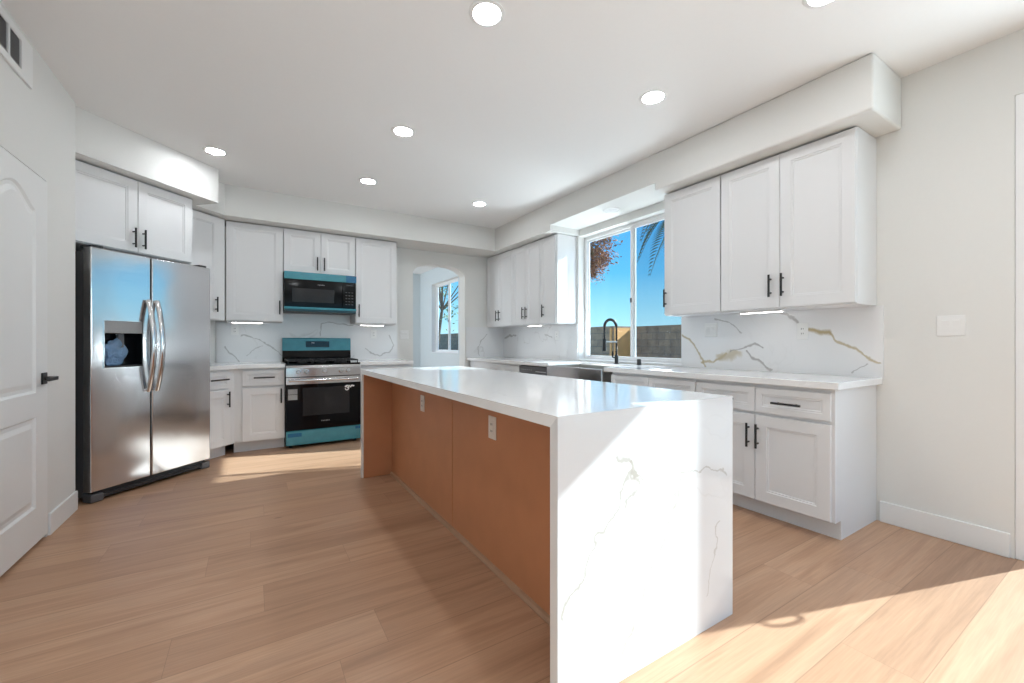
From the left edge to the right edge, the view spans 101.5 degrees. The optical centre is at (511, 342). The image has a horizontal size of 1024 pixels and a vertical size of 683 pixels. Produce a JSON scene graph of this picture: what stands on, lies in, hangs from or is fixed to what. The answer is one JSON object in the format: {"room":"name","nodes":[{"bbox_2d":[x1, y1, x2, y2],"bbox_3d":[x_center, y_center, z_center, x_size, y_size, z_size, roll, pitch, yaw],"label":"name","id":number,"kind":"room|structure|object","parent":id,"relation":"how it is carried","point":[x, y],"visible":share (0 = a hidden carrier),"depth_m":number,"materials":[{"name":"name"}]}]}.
{"room":"kitchen","nodes":[
{"label":"kitchen","id":0,"kind":"room"},
{"bbox_2d":[0,1,74,535],"bbox_3d":[-1.177,-0.251,-0.760,0.758,2.775,9.353,0,0,-32],"label":"wall","id":1,"kind":"structure","parent":0,"point":[37,124],"depth_m":2.55,"materials":[{"name":"paint"}]},
{"bbox_2d":[0,5,32,88],"bbox_3d":[-2.454,-1.490,2.021,0.012,0.225,0.585,0,0,-32],"label":"air vent","id":2,"kind":"object","parent":1,"relation":"in","point":[15,49],"visible":1,"depth_m":2.12,"materials":[{"name":"white plastic"}]},
{"bbox_2d":[0,146,58,576],"bbox_3d":[-2.539,0.095,2.112,0.164,2.085,0.800,0,0,-32],"label":"door","id":3,"kind":"structure","parent":1,"relation":"in","point":[24,378],"depth_m":2.18,"materials":[{"name":"paint"}]},
{"bbox_2d":[48,491,77,534],"bbox_3d":[-2.851,1.072,2.661,0.014,0.130,0.453,0,0,-32],"label":"baseboard","id":4,"kind":"structure","parent":1,"relation":"attached to","point":[64,510],"depth_m":2.62,"materials":[{"name":"paint"}]},
{"bbox_2d":[210,321,214,362],"bbox_3d":[-3.572,-0.251,3.840,0.100,2.775,1.860,0,0,13],"label":"wall","id":5,"kind":"structure","parent":0,"point":[212,323],"depth_m":4.65,"materials":[{"name":"paint"}]},
{"bbox_2d":[75,160,191,263],"bbox_3d":[-3.284,-1.016,3.418,0.633,0.589,0.956,0,0,13],"label":"upper cabinet","id":6,"kind":"object","parent":5,"relation":"attached to","point":[114,212],"visible":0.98,"depth_m":3.31,"materials":[{"name":"paint"}]},
{"bbox_2d":[188,209,224,320],"bbox_3d":[-3.236,-0.774,4.218,0.363,1.071,0.532,0,0,13],"label":"upper cabinet","id":7,"kind":"object","parent":5,"relation":"attached to","point":[208,231],"visible":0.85,"depth_m":4.29,"materials":[{"name":"paint"}]},
{"bbox_2d":[215,226,487,367],"bbox_3d":[-1.951,-0.251,5.652,4.160,2.775,0.200,0,0,-32],"label":"wall","id":8,"kind":"structure","parent":0,"point":[471,271],"depth_m":6.17,"materials":[{"name":"paint"}]},
{"bbox_2d":[226,221,282,322],"bbox_3d":[-2.901,-0.774,4.724,0.538,1.071,0.364,0,0,-32],"label":"upper cabinet","id":9,"kind":"object","parent":8,"relation":"attached to","point":[254,253],"visible":1,"depth_m":4.61,"materials":[{"name":"paint"}]},
{"bbox_2d":[231,321,262,322],"bbox_3d":[-2.935,-0.229,4.640,0.300,0.018,0.036,0,0,-32],"label":"light","id":10,"kind":"object","parent":9,"relation":"attached to","point":[231,321],"visible":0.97,"depth_m":4.61,"materials":[{"name":"white plastic"}]},
{"bbox_2d":[217,313,396,362],"bbox_3d":[-2.445,-0.085,5.220,2.035,0.616,0.012,0,0,-32],"label":"backsplash","id":11,"kind":"structure","parent":8,"relation":"attached to","point":[255,342],"depth_m":5.08,"materials":[{"name":"stone"}]},
{"bbox_2d":[231,325,238,334],"bbox_3d":[-3.159,-0.148,4.763,0.072,0.118,0.009,0,0,-32],"label":"wall outlet","id":12,"kind":"object","parent":11,"relation":"attached to","point":[234,328],"visible":1,"depth_m":4.76,"materials":[{"name":"white plastic"}]},
{"bbox_2d":[371,330,375,338],"bbox_3d":[-1.847,-0.118,5.580,0.072,0.118,0.009,0,0,-32],"label":"wall outlet","id":13,"kind":"object","parent":11,"relation":"attached to","point":[373,332],"visible":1,"depth_m":5.58,"materials":[{"name":"white plastic"}]},
{"bbox_2d":[283,228,354,275],"bbox_3d":[-2.340,-1.062,5.074,0.779,0.495,0.364,0,0,-32],"label":"upper cabinet","id":14,"kind":"object","parent":8,"relation":"attached to","point":[303,251],"visible":0.98,"depth_m":4.94,"materials":[{"name":"paint"}]},
{"bbox_2d":[283,271,355,314],"bbox_3d":[-2.323,-0.584,5.046,0.772,0.454,0.407,0,0,-32],"label":"microwave","id":15,"kind":"object","parent":14,"relation":"attached to","point":[303,292],"visible":0.99,"depth_m":4.87,"materials":[{"name":"metal"}]},
{"bbox_2d":[350,237,396,324],"bbox_3d":[-1.788,-0.774,5.417,0.511,1.071,0.364,0,0,-32],"label":"upper cabinet","id":16,"kind":"object","parent":8,"relation":"attached to","point":[375,260],"visible":0.98,"depth_m":5.29,"materials":[{"name":"paint"}]},
{"bbox_2d":[360,324,383,325],"bbox_3d":[-1.789,-0.229,5.353,0.300,0.018,0.036,0,0,-32],"label":"light","id":17,"kind":"object","parent":16,"relation":"attached to","point":[360,324],"visible":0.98,"depth_m":5.33,"materials":[{"name":"white plastic"}]},
{"bbox_2d":[400,331,407,338],"bbox_3d":[-1.496,-0.113,5.811,0.118,0.118,0.010,0,0,-32],"label":"light switch","id":18,"kind":"object","parent":8,"relation":"attached to","point":[403,334],"visible":1,"depth_m":5.81,"materials":[{"name":"white plastic"}]},
{"bbox_2d":[466,327,502,357],"bbox_3d":[-0.417,-0.008,6.482,0.652,0.462,0.012,0,0,-32],"label":"backsplash","id":19,"kind":"structure","parent":8,"relation":"attached to","point":[480,341],"depth_m":6.47,"materials":[{"name":"stone"}]},
{"bbox_2d":[413,273,419,367],"bbox_3d":[-4.004,-0.251,8.904,4.210,2.775,0.150,0,0,-32],"label":"wall","id":20,"kind":"structure","parent":0,"point":[416,277],"depth_m":9.90,"materials":[{"name":"paint"}]},
{"bbox_2d":[75,53,900,257],"bbox_3d":[-0.966,-1.478,3.315,4.956,0.320,4.810,0,0,-32],"label":"soffit","id":21,"kind":"structure","parent":0,"point":[864,93],"depth_m":3.51,"materials":[{"name":"paint"}]},
{"bbox_2d":[603,207,620,212],"bbox_3d":[1.040,-1.379,4.357,0.180,0.006,0.180,0,0,-32],"label":"recessed light","id":22,"kind":"object","parent":21,"relation":"in","point":[607,210],"visible":1,"depth_m":4.36,"materials":[{"name":"white plastic"}]},
{"bbox_2d":[0,438,1023,682],"bbox_3d":[-1.561,1.197,2.091,7.560,0.120,14.600,0,0,-32],"label":"floor","id":23,"kind":"structure","parent":0,"point":[285,564],"depth_m":1.85,"materials":[{"name":"brown wood"}]},
{"bbox_2d":[75,244,209,502],"bbox_3d":[-3.179,0.217,3.460,0.815,1.837,0.908,0,0,13],"label":"refrigerator","id":24,"kind":"object","parent":23,"relation":"on","point":[144,419],"visible":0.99,"depth_m":3.24,"materials":[{"name":"grey metal"}]},
{"bbox_2d":[104,338,127,365],"bbox_3d":[-2.959,0.063,3.118,0.036,0.208,0.167,0,0,13],"label":"plastic bag","id":25,"kind":"object","parent":24,"relation":"on","point":[114,353],"visible":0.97,"depth_m":3.11,"materials":[{"name":"blue plastic"}]},
{"bbox_2d":[206,369,233,459],"bbox_3d":[-3.126,0.701,4.132,0.618,0.872,0.399,0,0,13],"label":"base cabinet","id":26,"kind":"object","parent":23,"relation":"on","point":[221,381],"visible":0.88,"depth_m":4.12,"materials":[{"name":"paint"}]},
{"bbox_2d":[210,362,284,370],"bbox_3d":[-3.006,0.243,4.334,1.131,0.040,0.920,0,0,-32],"label":"countertop","id":27,"kind":"structure","parent":26,"relation":"on","point":[235,365],"depth_m":4.33,"materials":[{"name":"stone"}]},
{"bbox_2d":[234,368,284,451],"bbox_3d":[-2.789,0.701,4.618,0.460,0.872,0.643,0,0,-32],"label":"base cabinet","id":28,"kind":"object","parent":23,"relation":"on","point":[259,393],"visible":0.98,"depth_m":4.39,"materials":[{"name":"paint"}]},
{"bbox_2d":[282,338,360,447],"bbox_3d":[-2.239,0.537,4.904,0.770,1.198,0.726,0,0,-32],"label":"gas range","id":29,"kind":"object","parent":23,"relation":"on","point":[323,389],"visible":0.99,"depth_m":4.68,"materials":[{"name":"metal"}]},
{"bbox_2d":[283,360,359,365],"bbox_3d":[-2.247,0.223,4.917,0.762,0.038,0.596,0,0,-32],"label":"cooktop","id":30,"kind":"object","parent":29,"relation":"in","point":[287,362],"depth_m":4.71,"materials":[{"name":"metal"}]},
{"bbox_2d":[360,364,410,424],"bbox_3d":[-1.673,0.701,5.312,0.614,0.872,0.643,0,0,-32],"label":"base cabinet","id":31,"kind":"object","parent":23,"relation":"on","point":[396,365],"visible":0.02,"depth_m":5.07,"materials":[{"name":"paint"}]},
{"bbox_2d":[350,359,412,364],"bbox_3d":[-1.671,0.243,5.328,0.636,0.040,0.642,0,0,-32],"label":"countertop","id":32,"kind":"structure","parent":31,"relation":"on","point":[380,361],"depth_m":5.10,"materials":[{"name":"stone"}]},
{"bbox_2d":[364,375,452,529],"bbox_3d":[-0.515,0.700,3.215,0.925,0.875,1.300,0,0,-32],"label":"panel","id":33,"kind":"object","parent":23,"relation":"on","point":[409,444],"visible":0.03,"depth_m":3.17,"materials":[{"name":"paint"}]},
{"bbox_2d":[420,395,424,411],"bbox_3d":[-0.638,0.430,2.975,0.009,0.115,0.075,0,0,-32],"label":"wall outlet","id":34,"kind":"object","parent":33,"relation":"attached to","point":[422,398],"visible":1,"depth_m":2.96,"materials":[{"name":"plastic"}]},
{"bbox_2d":[470,361,519,372],"bbox_3d":[-0.039,0.701,5.888,0.660,0.872,1.409,0,0,-32],"label":"base cabinet","id":35,"kind":"object","parent":23,"relation":"on","point":[476,364],"visible":0.12,"depth_m":5.63,"materials":[{"name":"paint"}]},
{"bbox_2d":[449,400,549,625],"bbox_3d":[0.176,0.700,2.105,0.925,0.875,1.310,0,0,-32],"label":"panel","id":36,"kind":"object","parent":23,"relation":"on","point":[501,486],"visible":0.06,"depth_m":2.00,"materials":[{"name":"paint"}]},
{"bbox_2d":[488,415,495,439],"bbox_3d":[-0.101,0.428,2.112,0.009,0.115,0.075,0,0,-32],"label":"wall outlet","id":37,"kind":"object","parent":36,"relation":"attached to","point":[491,420],"visible":1,"depth_m":2.10,"materials":[{"name":"plastic"}]},
{"bbox_2d":[490,421,492,434],"bbox_3d":[-0.103,0.428,2.110,0.003,0.068,0.034,0,0,-32],"label":"receptacle","id":38,"kind":"object","parent":37,"relation":"attached to","point":[491,422],"depth_m":2.11,"materials":[{"name":"plastic"}]},
{"bbox_2d":[361,366,732,682],"bbox_3d":[-0.179,0.680,2.651,0.927,0.914,2.690,0,0,-32],"label":"countertop","id":39,"kind":"structure","parent":36,"relation":"on","point":[641,477],"depth_m":1.48,"materials":[{"name":"stone"}]},
{"bbox_2d":[519,365,546,375],"bbox_3d":[0.495,0.705,5.026,0.600,0.865,0.606,0,0,-32],"label":"dishwasher","id":40,"kind":"object","parent":23,"relation":"on","point":[539,370],"visible":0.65,"depth_m":4.88,"materials":[{"name":"metal"}]},
{"bbox_2d":[611,372,697,391],"bbox_3d":[1.379,0.701,3.610,0.660,0.872,0.860,0,0,-32],"label":"base cabinet","id":41,"kind":"object","parent":23,"relation":"on","point":[675,383],"visible":0.02,"depth_m":3.40,"materials":[{"name":"paint"}]},
{"bbox_2d":[696,379,875,539],"bbox_3d":[1.834,0.701,2.878,0.660,0.872,0.861,0,0,-32],"label":"base cabinet","id":42,"kind":"object","parent":23,"relation":"on","point":[803,457],"visible":0.73,"depth_m":2.56,"materials":[{"name":"paint"}]},
{"bbox_2d":[467,357,882,389],"bbox_3d":[0.841,0.243,4.492,0.644,0.040,4.716,0,0,-32],"label":"countertop","id":43,"kind":"structure","parent":42,"relation":"on","point":[830,382],"depth_m":3.05,"materials":[{"name":"stone"}]},
{"bbox_2d":[547,364,615,382],"bbox_3d":[0.802,0.363,4.345,0.470,0.238,0.846,0,0,-32],"label":"sink","id":44,"kind":"object","parent":43,"relation":"in","point":[575,371],"visible":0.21,"depth_m":4.20,"materials":[{"name":"metal"}]},
{"bbox_2d":[602,318,618,363],"bbox_3d":[1.028,-0.019,4.406,0.222,0.482,0.089,0,0,-32],"label":"kitchen faucet","id":45,"kind":"object","parent":43,"relation":"on","point":[609,319],"visible":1,"depth_m":4.40,"materials":[{"name":"black metal"}]},
{"bbox_2d":[0,0,1023,273],"bbox_3d":[-1.501,-1.713,2.128,7.700,0.150,14.600,0,0,-32],"label":"ceiling","id":46,"kind":"structure","parent":0,"point":[523,113],"depth_m":2.53,"materials":[{"name":"paint"}]},
{"bbox_2d":[202,146,227,155],"bbox_3d":[-2.534,-1.634,3.570,0.180,0.006,0.180,0,0,-32],"label":"recessed light","id":47,"kind":"object","parent":46,"relation":"in","point":[216,151],"visible":1,"depth_m":3.56,"materials":[{"name":"white plastic"}]},
{"bbox_2d":[359,178,376,184],"bbox_3d":[-1.455,-1.634,4.230,0.180,0.006,0.180,0,0,-32],"label":"recessed light","id":48,"kind":"object","parent":46,"relation":"in","point":[369,181],"visible":1,"depth_m":4.23,"materials":[{"name":"white plastic"}]},
{"bbox_2d":[391,125,414,136],"bbox_3d":[-0.841,-1.634,3.234,0.180,0.006,0.180,0,0,-32],"label":"recessed light","id":49,"kind":"object","parent":46,"relation":"in","point":[399,130],"visible":1,"depth_m":3.23,"materials":[{"name":"white plastic"}]},
{"bbox_2d":[472,201,486,206],"bbox_3d":[-0.383,-1.634,4.921,0.180,0.006,0.180,0,0,-32],"label":"recessed light","id":50,"kind":"object","parent":46,"relation":"in","point":[476,203],"visible":1,"depth_m":4.90,"materials":[{"name":"white plastic"}]},
{"bbox_2d":[469,0,504,26],"bbox_3d":[-0.125,-1.634,2.078,0.180,0.006,0.180,0,0,-32],"label":"recessed light","id":51,"kind":"object","parent":46,"relation":"in","point":[484,13],"visible":1,"depth_m":2.07,"materials":[{"name":"white plastic"}]},
{"bbox_2d":[639,89,667,104],"bbox_3d":[0.940,-1.634,2.785,0.180,0.006,0.180,0,0,-32],"label":"recessed light","id":52,"kind":"object","parent":46,"relation":"in","point":[655,96],"visible":1,"depth_m":2.78,"materials":[{"name":"white plastic"}]},
{"bbox_2d":[802,0,835,8],"bbox_3d":[1.468,-1.634,1.956,0.180,0.006,0.180,0,0,-32],"label":"recessed light","id":53,"kind":"object","parent":46,"relation":"in","point":[812,4],"visible":1,"depth_m":2.01,"materials":[{"name":"white plastic"}]},
{"bbox_2d":[432,28,1023,558],"bbox_3d":[1.625,-0.251,3.985,0.150,2.775,14.450,0,0,-32],"label":"wall","id":54,"kind":"structure","parent":0,"point":[945,179],"depth_m":2.41,"materials":[{"name":"paint"}]},
{"bbox_2d":[420,267,458,366],"bbox_3d":[-1.210,-0.251,8.393,0.004,2.775,3.670,0,0,-32],"label":"archway","id":55,"kind":"object","parent":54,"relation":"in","point":[428,358],"depth_m":9.44,"materials":[{"name":"paint"}]},
{"bbox_2d":[436,278,457,352],"bbox_3d":[-1.354,-0.548,8.763,0.154,1.508,1.408,0,0,-32],"label":"window","id":56,"kind":"structure","parent":54,"relation":"in","point":[448,283],"depth_m":8.79,"materials":[{"name":"plastic"}]},
{"bbox_2d":[487,250,527,327],"bbox_3d":[-0.080,-0.774,6.241,0.357,1.071,0.747,0,0,-32],"label":"upper cabinet","id":57,"kind":"object","parent":54,"relation":"attached to","point":[499,267],"visible":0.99,"depth_m":6.14,"materials":[{"name":"paint"}]},
{"bbox_2d":[512,240,556,325],"bbox_3d":[0.295,-0.774,5.638,0.357,1.071,0.667,0,0,-32],"label":"upper cabinet","id":58,"kind":"object","parent":54,"relation":"attached to","point":[526,258],"visible":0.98,"depth_m":5.54,"materials":[{"name":"paint"}]},
{"bbox_2d":[503,324,577,360],"bbox_3d":[0.339,-0.008,5.898,0.012,0.460,1.777,0,0,-32],"label":"backsplash","id":59,"kind":"structure","parent":54,"relation":"attached to","point":[535,342],"depth_m":5.76,"materials":[{"name":"stone"}]},
{"bbox_2d":[540,234,576,324],"bbox_3d":[0.560,-0.774,5.213,0.357,1.071,0.329,0,0,-32],"label":"upper cabinet","id":60,"kind":"object","parent":54,"relation":"attached to","point":[558,252],"visible":1,"depth_m":5.11,"materials":[{"name":"paint"}]},
{"bbox_2d":[578,213,680,364],"bbox_3d":[1.263,-0.545,4.558,0.154,1.513,1.453,0,0,-32],"label":"window","id":61,"kind":"structure","parent":54,"relation":"in","point":[632,358],"depth_m":4.56,"materials":[{"name":"plastic"}]},
{"bbox_2d":[663,175,739,316],"bbox_3d":[1.599,-0.774,3.543,0.357,1.071,0.521,0,0,-32],"label":"upper cabinet","id":62,"kind":"object","parent":54,"relation":"attached to","point":[692,213],"visible":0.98,"depth_m":3.45,"materials":[{"name":"paint"}]},
{"bbox_2d":[681,305,883,377],"bbox_3d":[1.970,-0.008,3.276,0.012,0.460,1.468,0,0,-32],"label":"backsplash","id":63,"kind":"structure","parent":54,"relation":"attached to","point":[849,341],"depth_m":3.10,"materials":[{"name":"stone"}]},
{"bbox_2d":[705,323,716,336],"bbox_3d":[1.731,-0.113,3.639,0.010,0.118,0.118,0,0,-32],"label":"light switch","id":64,"kind":"object","parent":63,"relation":"attached to","point":[710,328],"visible":1,"depth_m":3.64,"materials":[{"name":"white plastic"}]},
{"bbox_2d":[797,323,807,338],"bbox_3d":[2.108,-0.085,3.034,0.009,0.118,0.072,0,0,-32],"label":"wall outlet","id":65,"kind":"object","parent":63,"relation":"attached to","point":[802,328],"visible":1,"depth_m":3.03,"materials":[{"name":"white plastic"}]},
{"bbox_2d":[800,326,804,335],"bbox_3d":[2.106,-0.085,3.033,0.003,0.068,0.034,0,0,-32],"label":"receptacle","id":66,"kind":"object","parent":65,"relation":"attached to","point":[802,328],"depth_m":3.03,"materials":[{"name":"white plastic"}]},
{"bbox_2d":[721,126,875,312],"bbox_3d":[1.965,-0.774,2.956,0.357,1.071,0.856,0,0,-32],"label":"upper cabinet","id":67,"kind":"object","parent":54,"relation":"attached to","point":[798,225],"visible":1,"depth_m":2.77,"materials":[{"name":"paint"}]},
{"bbox_2d":[739,309,783,313],"bbox_3d":[1.831,-0.229,3.077,0.036,0.018,0.300,0,0,-32],"label":"light","id":68,"kind":"object","parent":67,"relation":"attached to","point":[774,310],"visible":1,"depth_m":3.05,"materials":[{"name":"white plastic"}]},
{"bbox_2d":[880,501,1009,557],"bbox_3d":[2.490,1.072,2.439,0.014,0.130,0.540,0,0,-32],"label":"baseboard","id":69,"kind":"structure","parent":54,"relation":"attached to","point":[986,539],"depth_m":2.40,"materials":[{"name":"paint"}]},
{"bbox_2d":[937,315,965,335],"bbox_3d":[2.517,-0.099,2.398,0.010,0.118,0.118,0,0,-32],"label":"light switch","id":70,"kind":"object","parent":54,"relation":"attached to","point":[950,325],"visible":1,"depth_m":2.40,"materials":[{"name":"white plastic"}]},
{"bbox_2d":[1015,93,1023,560],"bbox_3d":[3.732,-0.083,0.597,0.149,2.438,3.868,0,0,-32],"label":"door","id":71,"kind":"structure","parent":54,"relation":"in","point":[1019,99],"depth_m":2.19,"materials":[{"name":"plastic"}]},
{"label":"outside","id":72,"kind":"structure","parent":0,"visible":0},
{"bbox_3d":[14.533,1.227,17.878,36.430,0.120,65.000,0,0,-32],"label":"ground","id":73,"kind":"structure","parent":72,"visible":0},
{"bbox_2d":[439,285,457,340],"bbox_3d":[-3.105,-2.350,20.625,4.667,7.192,4.254,0,0,20],"label":"tree","id":74,"kind":"object","parent":73,"relation":"on","point":[442,306],"visible":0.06,"depth_m":21.10,"materials":[{"name":"green plant"}]},
{"bbox_2d":[439,325,680,357],"bbox_3d":[2.410,0.332,14.457,1.090,1.670,38.000,0,0,-32],"label":"wall","id":75,"kind":"structure","parent":73,"relation":"on","point":[661,341],"depth_m":12.54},
{"bbox_2d":[590,235,622,283],"bbox_3d":[3.156,-2.058,17.410,2.713,6.566,3.178,0,0,-19],"label":"autumn tree","id":76,"kind":"object","parent":73,"relation":"on","point":[597,257],"visible":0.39,"depth_m":16.80,"materials":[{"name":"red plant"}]},
{"bbox_2d":[637,220,664,276],"bbox_3d":[4.932,-1.324,10.430,3.494,5.092,3.494,0,0,-32],"label":"palm tree","id":77,"kind":"object","parent":73,"relation":"on","point":[653,225],"visible":0.04,"depth_m":11.29,"materials":[{"name":"green plant"}]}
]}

